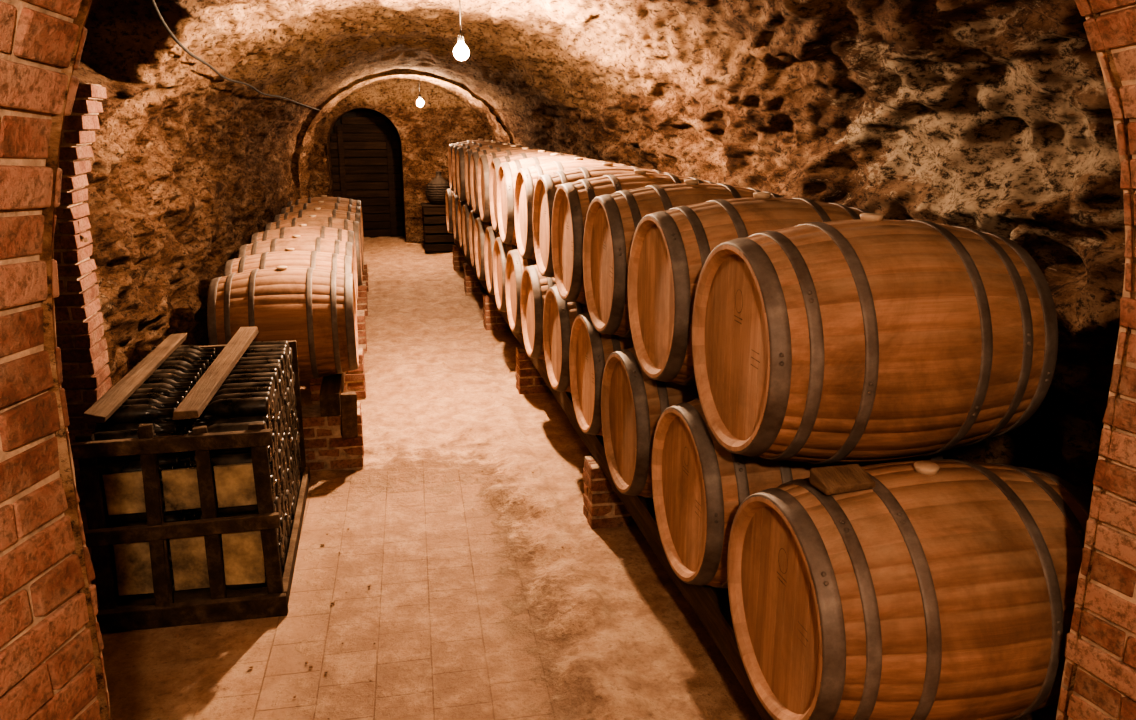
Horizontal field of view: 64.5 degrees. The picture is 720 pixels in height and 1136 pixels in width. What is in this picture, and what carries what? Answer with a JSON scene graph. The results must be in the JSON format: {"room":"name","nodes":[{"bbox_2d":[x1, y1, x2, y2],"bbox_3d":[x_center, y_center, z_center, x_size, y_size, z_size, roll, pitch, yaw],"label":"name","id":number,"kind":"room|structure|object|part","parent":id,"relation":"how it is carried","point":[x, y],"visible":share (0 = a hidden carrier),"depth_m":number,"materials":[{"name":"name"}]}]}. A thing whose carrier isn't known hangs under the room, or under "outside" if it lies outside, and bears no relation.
{"room":"wine cellar","nodes":[
{"label":"wine cellar","id":0,"kind":"room"},
{"bbox_2d":[72,0,311,389],"bbox_3d":[-3.083,-1.160,6.508,1.490,2.962,11.146,-3,15,-9],"label":"wall","id":1,"kind":"structure","parent":0,"point":[188,164],"depth_m":6.45,"materials":[{"name":"brown stone"}]},
{"bbox_2d":[54,83,111,506],"bbox_3d":[-2.715,-0.288,4.614,0.838,2.162,0.272,-3,15,-11],"label":"brick pillar","id":2,"kind":"structure","parent":1,"relation":"attached to","point":[79,331],"depth_m":4.55,"materials":[{"name":"red brick"}]},
{"bbox_2d":[290,69,514,200],"bbox_3d":[-2.391,-2.846,13.343,3.120,2.667,2.450,-3,15,-11],"label":"arch","id":3,"kind":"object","parent":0,"point":[486,116],"depth_m":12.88,"materials":[{"name":"beige stone"}]},
{"bbox_2d":[416,83,423,106],"bbox_3d":[-2.032,-3.724,12.311,0.100,0.500,0.100,-3,15,-11],"label":"pendant bulb","id":4,"kind":"object","parent":3,"relation":"hanging from","point":[419,102],"visible":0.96,"depth_m":12.33,"materials":[{"name":"beige glass"}]},
{"bbox_3d":[-2.032,-3.534,12.363,0.100,0.105,0.100,-3,15,-11],"label":"bulb","id":5,"kind":"part","parent":4,"relation":"part of","materials":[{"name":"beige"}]},
{"bbox_2d":[309,79,498,243],"bbox_3d":[-2.629,-3.235,14.440,3.400,2.850,0.225,-3,15,-11],"label":"wall","id":6,"kind":"structure","parent":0,"point":[426,132],"depth_m":14.37,"materials":[{"name":"brown stone"}]},
{"bbox_2d":[327,108,405,240],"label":"door frame","id":7,"kind":"structure","parent":6,"relation":"in","point":[336,120],"depth_m":14.81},
{"bbox_2d":[341,117,385,123],"bbox_3d":[-3.439,-4.031,15.152,0.721,0.126,0.042,-3,15,-11],"label":"board","id":8,"kind":"object","parent":7,"relation":"attached to","point":[345,120],"visible":0.83,"depth_m":15.13,"materials":[{"name":"brown wood"}]},
{"bbox_2d":[330,149,399,157],"bbox_3d":[-3.439,-3.509,15.291,1.162,0.126,0.040,-3,15,-11],"label":"board","id":9,"kind":"object","parent":7,"relation":"attached to","point":[395,152],"visible":0.9,"depth_m":15.27,"materials":[{"name":"brown wood"}]},
{"bbox_2d":[330,141,399,148],"bbox_3d":[-3.439,-3.639,15.256,1.158,0.126,0.042,-3,15,-11],"label":"board","id":10,"kind":"object","parent":9,"relation":"on","point":[375,144],"visible":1,"depth_m":15.24,"materials":[{"name":"brown wood"}]},
{"bbox_2d":[331,133,397,140],"bbox_3d":[-3.439,-3.770,15.221,1.100,0.125,0.042,-3,15,-11],"label":"board","id":11,"kind":"object","parent":10,"relation":"on","point":[347,136],"visible":1,"depth_m":15.20,"materials":[{"name":"brown wood"}]},
{"bbox_2d":[334,125,393,132],"bbox_3d":[-3.439,-3.899,15.187,0.970,0.125,0.044,-3,15,-11],"label":"board","id":12,"kind":"object","parent":11,"relation":"on","point":[346,128],"visible":1,"depth_m":15.17,"materials":[{"name":"brown wood"}]},
{"bbox_2d":[331,166,400,173],"bbox_3d":[-3.439,-3.247,15.361,1.163,0.125,0.042,-3,15,-11],"label":"board","id":13,"kind":"object","parent":7,"relation":"attached to","point":[335,169],"visible":0.88,"depth_m":15.34,"materials":[{"name":"brown wood"}]},
{"bbox_2d":[331,158,400,165],"bbox_3d":[-3.438,-3.378,15.326,1.162,0.125,0.042,-3,15,-11],"label":"board","id":14,"kind":"object","parent":13,"relation":"on","point":[334,161],"visible":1,"depth_m":15.30,"materials":[{"name":"brown wood"}]},
{"bbox_2d":[330,109,403,237],"bbox_3d":[-3.451,-3.217,15.431,1.400,2.400,0.030,-3,15,-11],"label":"backing","id":15,"kind":"object","parent":7,"relation":"in","point":[353,113],"visible":0.14,"depth_m":15.29,"materials":[{"name":"brown wood"}]},
{"bbox_2d":[333,189,401,197],"bbox_3d":[-3.438,-2.857,15.466,1.160,0.125,0.042,-3,15,-11],"label":"board","id":16,"kind":"object","parent":7,"relation":"attached to","point":[350,193],"visible":0.72,"depth_m":15.45,"materials":[{"name":"brown wood"}]},
{"bbox_2d":[332,182,401,189],"bbox_3d":[-3.438,-2.987,15.432,1.162,0.125,0.043,-3,15,-11],"label":"board","id":17,"kind":"object","parent":16,"relation":"on","point":[336,185],"visible":0.96,"depth_m":15.41,"materials":[{"name":"brown wood"}]},
{"bbox_2d":[332,174,401,181],"bbox_3d":[-3.439,-3.117,15.396,1.161,0.126,0.042,-3,15,-11],"label":"board","id":18,"kind":"object","parent":17,"relation":"on","point":[335,177],"visible":0.92,"depth_m":15.37,"materials":[{"name":"brown wood"}]},
{"bbox_2d":[348,197,402,205],"bbox_3d":[-3.439,-2.726,15.502,1.163,0.126,0.040,-3,15,-11],"label":"board","id":19,"kind":"object","parent":7,"relation":"attached to","point":[364,201],"visible":0.56,"depth_m":15.51,"materials":[{"name":"brown wood"}]},
{"bbox_2d":[362,213,402,220],"bbox_3d":[-3.439,-2.465,15.573,1.161,0.126,0.041,-3,15,-11],"label":"board","id":20,"kind":"object","parent":7,"relation":"attached to","point":[385,216],"visible":0.47,"depth_m":15.59,"materials":[{"name":"brown wood"}]},
{"bbox_2d":[362,205,402,212],"bbox_3d":[-3.439,-2.596,15.537,1.163,0.124,0.044,-3,15,-11],"label":"board","id":21,"kind":"object","parent":20,"relation":"on","point":[398,208],"visible":0.49,"depth_m":15.56,"materials":[{"name":"brown wood"}]},
{"bbox_2d":[95,0,1022,109],"bbox_3d":[-1.322,-2.401,6.537,3.611,1.038,11.120,-3,15,-11],"label":"ceiling","id":22,"kind":"structure","parent":0,"point":[304,52],"depth_m":6.48,"materials":[{"name":"brown stone"}]},
{"bbox_2d":[150,0,319,110],"bbox_3d":[-2.443,-2.264,7.167,0.368,0.466,9.302,-3,15,-11],"label":"cable","id":23,"kind":"object","parent":22,"relation":"attached to","point":[177,41],"visible":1,"depth_m":5.41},
{"bbox_2d":[454,0,468,60],"bbox_3d":[-0.690,-2.227,5.758,0.100,0.590,0.100,-3,15,-11],"label":"pendant bulb","id":24,"kind":"object","parent":22,"relation":"hanging from","point":[461,52],"visible":1,"depth_m":5.79,"materials":[{"name":"beige glass"}]},
{"bbox_3d":[-0.690,-2.301,5.738,0.006,0.435,0.006,3,15,10],"label":"cord","id":25,"kind":"part","parent":24,"relation":"part of","materials":[{"name":"plastic"}]},
{"bbox_2d":[458,34,463,42],"bbox_3d":[-0.690,-2.067,5.801,0.042,0.060,0.042,-3,15,-11],"label":"socket","id":26,"kind":"object","parent":24,"relation":"attached to","point":[460,36],"depth_m":5.78,"materials":[{"name":"gold metal"}]},
{"bbox_3d":[-0.690,-1.992,5.821,0.100,0.105,0.100,-3,15,-11],"label":"bulb","id":27,"kind":"part","parent":24,"relation":"part of","materials":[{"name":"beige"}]},
{"bbox_2d":[0,0,1135,719],"bbox_3d":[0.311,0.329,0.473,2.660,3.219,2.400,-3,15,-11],"label":"brick wall","id":28,"kind":"structure","parent":0,"point":[47,672],"depth_m":1.39,"materials":[{"name":"red brick"}]},
{"bbox_2d":[79,236,1057,719],"bbox_3d":[-1.366,0.033,7.542,5.500,0.123,18.000,-3,15,-11],"label":"floor","id":29,"kind":"structure","parent":0,"point":[472,604],"depth_m":3.92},
{"bbox_2d":[70,326,309,632],"bbox_3d":[-1.685,0.446,4.269,0.746,0.929,1.518,-3,15,-11],"label":"crate","id":30,"kind":"object","parent":29,"relation":"on","point":[195,476],"visible":0.99,"depth_m":3.67,"materials":[{"name":"brown wood"}]},
{"bbox_3d":[-1.751,0.528,3.567,0.156,0.176,0.017,-4,16,-11],"label":"label panel","id":31,"kind":"part","parent":30,"relation":"part of","materials":[{"name":"paper"}]},
{"bbox_3d":[-1.750,0.836,3.649,0.154,0.252,0.019,-2,15,-12],"label":"label panel","id":32,"kind":"part","parent":30,"relation":"part of","materials":[{"name":"paper"}]},
{"bbox_3d":[-1.533,0.326,3.488,0.741,0.064,0.040,-3,15,-11],"label":"rail","id":33,"kind":"part","parent":30,"relation":"part of","materials":[{"name":"brown wood"}]},
{"bbox_3d":[-1.548,0.518,3.608,0.141,0.176,0.020,-3,15,-11],"label":"label panel","id":34,"kind":"part","parent":30,"relation":"part of","materials":[{"name":"paper"}]},
{"bbox_3d":[-1.534,0.673,3.581,0.743,0.063,0.040,-4,15,-11],"label":"rail","id":35,"kind":"part","parent":30,"relation":"part of","materials":[{"name":"brown wood"}]},
{"bbox_3d":[-1.548,0.826,3.691,0.143,0.251,0.018,-3,15,-12],"label":"label panel","id":36,"kind":"part","parent":30,"relation":"part of","materials":[{"name":"paper"}]},
{"bbox_3d":[-1.534,1.035,3.678,0.745,0.092,0.039,-3,15,-12],"label":"rail","id":37,"kind":"part","parent":30,"relation":"part of","materials":[{"name":"brown wood"}]},
{"bbox_3d":[-1.345,0.507,3.648,0.158,0.180,0.020,-4,16,-11],"label":"label panel","id":38,"kind":"part","parent":30,"relation":"part of","materials":[{"name":"paper"}]},
{"bbox_3d":[-1.345,0.814,3.731,0.159,0.253,0.020,-1,15,-12],"label":"label panel","id":39,"kind":"part","parent":30,"relation":"part of","materials":[{"name":"paper"}]},
{"bbox_3d":[-1.834,-0.048,4.878,0.704,0.073,0.038,-3,15,-11],"label":"rail","id":40,"kind":"part","parent":30,"relation":"part of","materials":[{"name":"brown wood"}]},
{"bbox_3d":[-1.341,0.825,4.461,0.032,0.075,1.442,-3,15,-11],"label":"rail","id":41,"kind":"part","parent":30,"relation":"part of","materials":[{"name":"brown wood"}]},
{"bbox_3d":[-1.521,0.292,5.038,0.063,0.823,0.054,-3,15,-11],"label":"post","id":42,"kind":"part","parent":30,"relation":"part of","materials":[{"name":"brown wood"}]},
{"bbox_2d":[301,402,363,470],"bbox_3d":[-1.426,0.467,5.371,0.400,0.358,0.258,-3,15,-11],"label":"brick pier","id":43,"kind":"object","parent":29,"relation":"on","point":[325,447],"visible":0.68,"depth_m":5.26,"materials":[{"name":"red brick"}]},
{"bbox_2d":[310,347,365,404],"bbox_3d":[-1.707,0.117,6.676,0.397,0.358,0.258,-3,15,-11],"label":"brick pier","id":44,"kind":"object","parent":29,"relation":"on","point":[354,379],"visible":0.38,"depth_m":6.58,"materials":[{"name":"red brick"}]},
{"bbox_2d":[337,126,346,197],"bbox_3d":[-3.822,-3.026,15.296,0.090,1.852,0.038,-3,15,-11],"label":"stile","id":45,"kind":"object","parent":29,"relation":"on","point":[339,128],"visible":0.56,"depth_m":15.19,"materials":[{"name":"brown wood"}]},
{"bbox_2d":[357,310,366,352],"bbox_3d":[-1.996,-0.239,7.999,0.397,0.358,0.259,-3,15,-11],"label":"brick pier","id":46,"kind":"object","parent":29,"relation":"on","point":[361,324],"visible":0.2,"depth_m":7.92,"materials":[{"name":"brown brick"}]},
{"bbox_2d":[319,372,345,415],"bbox_3d":[-1.980,-0.502,8.005,0.118,0.132,6.000,-3,15,-11],"label":"rail","id":47,"kind":"object","parent":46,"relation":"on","point":[332,386],"visible":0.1,"depth_m":5.19,"materials":[{"name":"brown wood"}]},
{"bbox_2d":[207,266,358,379],"bbox_3d":[-1.690,-0.222,5.414,0.804,0.699,0.682,-3,15,-11],"label":"wine barrel","id":48,"kind":"object","parent":47,"relation":"on","point":[314,308],"visible":0.83,"depth_m":5.15,"materials":[{"name":"brown wood"}]},
{"bbox_2d":[265,215,362,285],"bbox_3d":[-2.295,-0.963,8.173,0.804,0.711,0.694,-3,14,-11],"label":"wine barrel","id":49,"kind":"object","parent":47,"relation":"on","point":[312,220],"visible":0.24,"depth_m":8.00,"materials":[{"name":"brown wood"}]},
{"bbox_2d":[274,207,363,272],"bbox_3d":[-2.440,-1.150,8.864,0.804,0.699,0.682,-3,15,-11],"label":"wine barrel","id":50,"kind":"object","parent":47,"relation":"on","point":[317,211],"visible":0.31,"depth_m":8.69,"materials":[{"name":"brown wood"}]},
{"bbox_2d":[281,201,363,259],"bbox_3d":[-2.596,-1.335,9.553,0.804,0.714,0.698,-3,14,-11],"label":"wine barrel","id":51,"kind":"object","parent":47,"relation":"on","point":[323,205],"visible":0.21,"depth_m":9.38,"materials":[{"name":"brown wood"}]},
{"bbox_2d":[287,195,363,249],"bbox_3d":[-2.750,-1.520,10.242,0.804,0.706,0.689,-3,16,-11],"label":"wine barrel","id":52,"kind":"object","parent":47,"relation":"on","point":[324,198],"visible":0.16,"depth_m":10.07,"materials":[{"name":"brown wood"}]},
{"bbox_2d":[340,391,357,438],"bbox_3d":[-1.255,0.316,5.152,0.097,0.270,0.073,-6,16,-21],"label":"stake","id":53,"kind":"object","parent":47,"relation":"attached to","point":[349,425],"visible":1,"depth_m":5.12,"materials":[{"name":"brown wood"}]},
{"bbox_2d":[357,282,367,316],"bbox_3d":[-2.301,-0.620,9.417,0.397,0.358,0.259,-3,15,-11],"label":"brick pier","id":54,"kind":"object","parent":29,"relation":"on","point":[362,303],"visible":0.29,"depth_m":9.33,"materials":[{"name":"brown brick"}]},
{"bbox_2d":[362,262,368,293],"bbox_3d":[-2.588,-0.977,10.741,0.401,0.358,0.258,-3,15,-11],"label":"brick pier","id":55,"kind":"object","parent":29,"relation":"on","point":[364,274],"visible":0.25,"depth_m":10.65,"materials":[{"name":"brown brick"}]},
{"bbox_2d":[386,126,395,234],"bbox_3d":[-3.038,-3.068,15.454,0.092,1.853,0.037,-3,15,-11],"label":"batten","id":56,"kind":"object","parent":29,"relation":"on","point":[388,128],"visible":1,"depth_m":15.43,"materials":[{"name":"brown wood"}]},
{"bbox_2d":[209,357,573,718],"bbox_3d":[-1.016,0.619,5.336,1.560,0.029,4.772,-3,15,-11],"label":"crumbs","id":57,"kind":"object","parent":29,"relation":"on","point":[322,544],"visible":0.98,"depth_m":3.60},
{"bbox_2d":[421,203,455,251],"bbox_3d":[-1.954,-2.063,13.939,0.600,0.700,0.480,-3,15,-11],"label":"box","id":58,"kind":"object","parent":29,"relation":"on","point":[436,237],"visible":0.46,"depth_m":13.74,"materials":[{"name":"brown wood"}]},
{"bbox_3d":[-1.954,-2.389,13.851,0.600,0.025,0.480,-3,15,-11],"label":"lid","id":59,"kind":"part","parent":58,"relation":"part of","materials":[{"name":"brown wood"}]},
{"bbox_2d":[425,171,449,204],"bbox_3d":[-1.973,-2.639,13.780,0.436,0.490,0.436,-3,15,-11],"label":"wicker demijohn","id":60,"kind":"object","parent":58,"relation":"on","point":[435,190],"visible":0.82,"depth_m":13.64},
{"bbox_2d":[453,245,466,270],"bbox_3d":[-1.447,-1.375,12.224,0.230,0.358,0.199,-3,15,-11],"label":"brick pier","id":61,"kind":"object","parent":29,"relation":"on","point":[458,259],"visible":0.49,"depth_m":12.13,"materials":[{"name":"brown brick"}]},
{"bbox_2d":[463,263,483,294],"bbox_3d":[-1.120,-0.968,10.710,0.229,0.358,0.199,-3,15,-11],"label":"brick pier","id":62,"kind":"object","parent":29,"relation":"on","point":[472,284],"visible":0.62,"depth_m":10.63,"materials":[{"name":"brown brick"}]},
{"bbox_2d":[483,294,507,330],"bbox_3d":[-0.713,-0.460,8.820,0.227,0.358,0.195,-3,15,-11],"label":"brick pier","id":63,"kind":"object","parent":29,"relation":"on","point":[493,320],"visible":0.61,"depth_m":8.74,"materials":[{"name":"brown brick"}]},
{"bbox_2d":[515,346,548,393],"bbox_3d":[-0.271,0.087,6.787,0.229,0.357,0.197,-3,15,-11],"label":"brick pier","id":64,"kind":"object","parent":29,"relation":"on","point":[529,380],"visible":0.6,"depth_m":6.71,"materials":[{"name":"red brick"}]},
{"bbox_2d":[583,456,633,528],"bbox_3d":[0.206,0.679,4.586,0.227,0.358,0.199,-3,15,-11],"label":"brick pier","id":65,"kind":"object","parent":29,"relation":"on","point":[602,507],"visible":0.55,"depth_m":4.51,"materials":[{"name":"red brick"}]},
{"bbox_2d":[454,238,772,719],"bbox_3d":[-0.401,-0.299,7.249,0.121,0.133,10.980,-3,15,-11],"label":"rail","id":66,"kind":"object","parent":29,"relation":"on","point":[711,605],"visible":0.25,"depth_m":3.39,"materials":[{"name":"brown wood"}]},
{"bbox_2d":[446,188,453,233],"bbox_3d":[-1.216,-2.014,12.081,0.804,0.699,0.682,-3,15,-11],"label":"wine barrel","id":67,"kind":"object","parent":66,"relation":"on","point":[449,194],"visible":0.23,"depth_m":11.83,"materials":[{"name":"brown wood"}]},
{"bbox_2d":[474,217,491,280],"bbox_3d":[-0.465,-1.080,8.606,0.804,0.699,0.682,-3,15,-11],"label":"wine barrel","id":68,"kind":"object","parent":66,"relation":"on","point":[480,227],"visible":0.19,"depth_m":8.47,"materials":[{"name":"brown wood"}]},
{"bbox_2d":[470,145,551,213],"bbox_3d":[-0.526,-1.743,8.798,0.804,0.699,0.681,-3,15,-11],"label":"wine barrel","id":69,"kind":"object","parent":68,"relation":"on","point":[475,155],"visible":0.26,"depth_m":8.67,"materials":[{"name":"brown wood"}]},
{"bbox_2d":[484,226,499,294],"bbox_3d":[-0.303,-0.894,7.914,0.804,0.699,0.682,-3,15,-11],"label":"wine barrel","id":70,"kind":"object","parent":66,"relation":"on","point":[491,235],"visible":0.15,"depth_m":7.92,"materials":[{"name":"brown wood"}]},
{"bbox_2d":[477,147,558,222],"bbox_3d":[-0.383,-1.556,8.102,0.804,0.712,0.696,-3,17,-11],"label":"wine barrel","id":71,"kind":"object","parent":70,"relation":"on","point":[484,161],"visible":0.25,"depth_m":7.92,"materials":[{"name":"brown wood"}]},
{"bbox_2d":[493,237,517,311],"bbox_3d":[-0.166,-0.706,7.216,0.804,0.699,0.682,-3,15,-11],"label":"wine barrel","id":72,"kind":"object","parent":66,"relation":"on","point":[500,250],"visible":0.19,"depth_m":7.16,"materials":[{"name":"brown wood"}]},
{"bbox_2d":[489,150,589,231],"bbox_3d":[-0.215,-1.370,7.411,0.804,0.710,0.694,-3,14,-11],"label":"wine barrel","id":73,"kind":"object","parent":72,"relation":"on","point":[494,166],"visible":0.24,"depth_m":7.34,"materials":[{"name":"brown wood"}]},
{"bbox_2d":[497,153,596,245],"bbox_3d":[-0.095,-1.181,6.710,0.804,0.699,0.682,-3,15,-11],"label":"wine barrel","id":74,"kind":"object","parent":72,"relation":"on","point":[507,171],"visible":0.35,"depth_m":6.52,"materials":[{"name":"brown wood"}]},
{"bbox_2d":[505,249,536,332],"bbox_3d":[-0.017,-0.519,6.521,0.804,0.710,0.693,-3,14,-11],"label":"wine barrel","id":75,"kind":"object","parent":66,"relation":"on","point":[515,264],"visible":0.17,"depth_m":6.40,"materials":[{"name":"brown wood"}]},
{"bbox_2d":[520,265,555,359],"bbox_3d":[0.134,-0.333,5.827,0.804,0.700,0.683,-3,15,-11],"label":"wine barrel","id":76,"kind":"object","parent":66,"relation":"on","point":[534,286],"visible":0.25,"depth_m":5.63,"materials":[{"name":"brown wood"}]},
{"bbox_2d":[514,158,629,259],"bbox_3d":[0.079,-0.996,6.020,0.804,0.699,0.682,-3,15,-11],"label":"wine barrel","id":77,"kind":"object","parent":76,"relation":"on","point":[526,178],"visible":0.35,"depth_m":5.85,"materials":[{"name":"brown wood"}]},
{"bbox_2d":[543,286,587,392],"bbox_3d":[0.303,-0.147,5.136,0.804,0.699,0.681,-3,15,-11],"label":"wine barrel","id":78,"kind":"object","parent":66,"relation":"on","point":[559,314],"visible":0.23,"depth_m":5.00,"materials":[{"name":"brown wood"}]},
{"bbox_2d":[533,163,675,277],"bbox_3d":[0.234,-0.809,5.326,0.804,0.719,0.703,-3,14,-11],"label":"wine barrel","id":79,"kind":"object","parent":78,"relation":"on","point":[546,185],"visible":0.32,"depth_m":5.19,"materials":[{"name":"brown wood"}]},
{"bbox_2d":[601,346,698,498],"bbox_3d":[0.595,0.227,3.744,0.804,0.699,0.682,-3,15,-11],"label":"wine barrel","id":80,"kind":"object","parent":66,"relation":"on","point":[633,403],"visible":0.27,"depth_m":3.55,"materials":[{"name":"brown wood"}]},
{"bbox_2d":[583,179,782,337],"bbox_3d":[0.519,-0.435,3.933,0.804,0.699,0.681,-3,15,-11],"label":"wine barrel","id":81,"kind":"object","parent":80,"relation":"on","point":[612,220],"visible":0.4,"depth_m":3.74,"materials":[{"name":"brown wood"}]},
{"bbox_2d":[651,398,942,588],"bbox_3d":[0.752,0.414,3.051,0.804,0.698,0.682,-3,15,-11],"label":"wine barrel","id":82,"kind":"object","parent":66,"relation":"on","point":[699,486],"visible":0.35,"depth_m":2.83,"materials":[{"name":"brown wood"}]},
{"bbox_2d":[627,192,870,385],"bbox_3d":[0.678,-0.248,3.240,0.804,0.699,0.682,-3,15,-11],"label":"wine barrel","id":83,"kind":"object","parent":82,"relation":"on","point":[670,249],"visible":0.4,"depth_m":3.04,"materials":[{"name":"brown wood"}]},
{"bbox_2d":[727,459,1090,719],"bbox_3d":[0.903,0.601,2.356,0.804,0.698,0.682,-3,15,-11],"label":"wine barrel","id":84,"kind":"object","parent":66,"relation":"on","point":[943,589],"visible":0.81,"depth_m":2.08,"materials":[{"name":"brown wood"}]},
{"bbox_2d":[809,464,875,494],"bbox_3d":[0.674,0.291,2.208,0.140,0.043,0.080,-5,16,-17],"label":"chock","id":85,"kind":"object","parent":84,"relation":"on","point":[830,480],"visible":1,"depth_m":2.19,"materials":[{"name":"brown wood"}]},
{"bbox_2d":[692,213,1057,464],"bbox_3d":[0.829,-0.061,2.546,0.804,0.698,0.682,-3,15,-11],"label":"wine barrel","id":86,"kind":"object","parent":84,"relation":"on","point":[871,337],"visible":1,"depth_m":2.28,"materials":[{"name":"brown wood"}]},
{"bbox_3d":[-3.439,-2.205,15.642,1.163,0.125,0.043,-3,15,-11],"label":"board","id":87,"kind":"object","parent":29,"relation":"on","visible":0},
{"bbox_2d":[363,221,403,228],"bbox_3d":[-3.439,-2.336,15.607,1.163,0.125,0.043,-3,15,-11],"label":"board","id":88,"kind":"object","parent":87,"relation":"on","point":[382,224],"visible":0.56,"depth_m":15.63,"materials":[{"name":"brown wood"}]},
{"bbox_3d":[0.112,-0.326,7.352,0.119,0.134,10.980,-3,15,-11],"label":"rail","id":89,"kind":"object","parent":29,"relation":"on","visible":0},
{"bbox_2d":[452,193,458,240],"bbox_3d":[-1.037,-1.829,11.391,0.804,0.699,0.682,-3,15,-11],"label":"wine barrel","id":90,"kind":"object","parent":89,"relation":"on","point":[455,198],"visible":0.2,"depth_m":11.38,"materials":[{"name":"brown wood"}]},
{"bbox_2d":[448,138,504,190],"bbox_3d":[-1.114,-2.491,11.580,0.804,0.699,0.681,-3,15,-11],"label":"wine barrel","id":91,"kind":"object","parent":90,"relation":"on","point":[450,148],"visible":0.2,"depth_m":11.50,"materials":[{"name":"brown wood"}]},
{"bbox_2d":[458,199,466,248],"bbox_3d":[-0.882,-1.642,10.698,0.804,0.699,0.682,-3,15,-11],"label":"wine barrel","id":92,"kind":"object","parent":89,"relation":"on","point":[460,203],"visible":0.08,"depth_m":10.79,"materials":[{"name":"brown wood"}]},
{"bbox_2d":[452,140,511,195],"bbox_3d":[-0.974,-2.304,10.883,0.804,0.699,0.682,-3,15,-11],"label":"wine barrel","id":93,"kind":"object","parent":92,"relation":"on","point":[454,150],"visible":0.2,"depth_m":10.81,"materials":[{"name":"brown wood"}]},
{"bbox_2d":[462,203,472,257],"bbox_3d":[-0.748,-1.455,9.999,0.804,0.715,0.699,-3,14,-11],"label":"wine barrel","id":94,"kind":"object","parent":89,"relation":"on","point":[466,209],"visible":0.19,"depth_m":9.98,"materials":[{"name":"brown wood"}]},
{"bbox_2d":[456,141,513,201],"bbox_3d":[-0.837,-2.116,10.186,0.804,0.710,0.694,-3,16,-11],"label":"wine barrel","id":95,"kind":"object","parent":94,"relation":"on","point":[460,155],"visible":0.26,"depth_m":9.99,"materials":[{"name":"brown wood"}]},
{"bbox_2d":[469,210,479,267],"bbox_3d":[-0.595,-1.268,9.305,0.804,0.699,0.682,-3,15,-11],"label":"wine barrel","id":96,"kind":"object","parent":89,"relation":"on","point":[472,216],"visible":0.1,"depth_m":9.38,"materials":[{"name":"brown wood"}]},
{"bbox_2d":[465,143,538,206],"bbox_3d":[-0.660,-1.931,9.496,0.804,0.699,0.682,-3,15,-11],"label":"wine barrel","id":97,"kind":"object","parent":96,"relation":"on","point":[469,152],"visible":0.2,"depth_m":9.41,"materials":[{"name":"brown wood"}]},
{"bbox_2d":[569,312,633,435],"bbox_3d":[0.458,0.040,4.442,0.804,0.699,0.682,-3,15,-11],"label":"wine barrel","id":98,"kind":"object","parent":89,"relation":"on","point":[589,351],"visible":0.27,"depth_m":4.32,"materials":[{"name":"brown wood"}]},
{"bbox_2d":[551,170,716,304],"bbox_3d":[0.362,-0.621,4.627,0.804,0.712,0.696,-3,16,-11],"label":"wine barrel","id":99,"kind":"object","parent":98,"relation":"on","point":[572,201],"visible":0.3,"depth_m":4.45,"materials":[{"name":"brown wood"}]},
{"bbox_2d":[495,0,1124,500],"bbox_3d":[0.619,-1.119,7.304,0.756,2.468,11.135,-3,15,-13],"label":"wall","id":100,"kind":"structure","parent":0,"point":[996,118],"depth_m":3.48,"materials":[{"name":"brown stone"}]},
{"bbox_3d":[-2.500,-0.212,7.898,0.250,0.358,0.255,-3,15,-11],"label":"brick pier","id":101,"kind":"object","parent":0,"visible":0},
{"bbox_3d":[-2.492,-0.475,7.902,0.118,0.132,6.000,-3,15,-11],"label":"rail","id":102,"kind":"object","parent":101,"relation":"on","visible":0},
{"bbox_2d":[224,248,354,284],"bbox_3d":[-1.861,-0.406,6.100,0.804,0.699,0.681,-3,15,-11],"label":"wine barrel","id":103,"kind":"object","parent":102,"relation":"on","point":[289,257],"visible":0.32,"depth_m":5.91,"materials":[{"name":"brown wood"}]},
{"bbox_2d":[238,235,356,310],"bbox_3d":[-2.021,-0.591,6.788,0.804,0.700,0.684,-3,16,-11],"label":"wine barrel","id":104,"kind":"object","parent":102,"relation":"on","point":[299,243],"visible":0.22,"depth_m":6.60,"materials":[{"name":"brown wood"}]},
{"bbox_2d":[251,224,357,299],"bbox_3d":[-2.174,-0.777,7.477,0.804,0.699,0.681,-3,15,-11],"label":"wine barrel","id":105,"kind":"object","parent":102,"relation":"on","point":[303,230],"visible":0.25,"depth_m":7.30,"materials":[{"name":"brown wood"}]}
]}

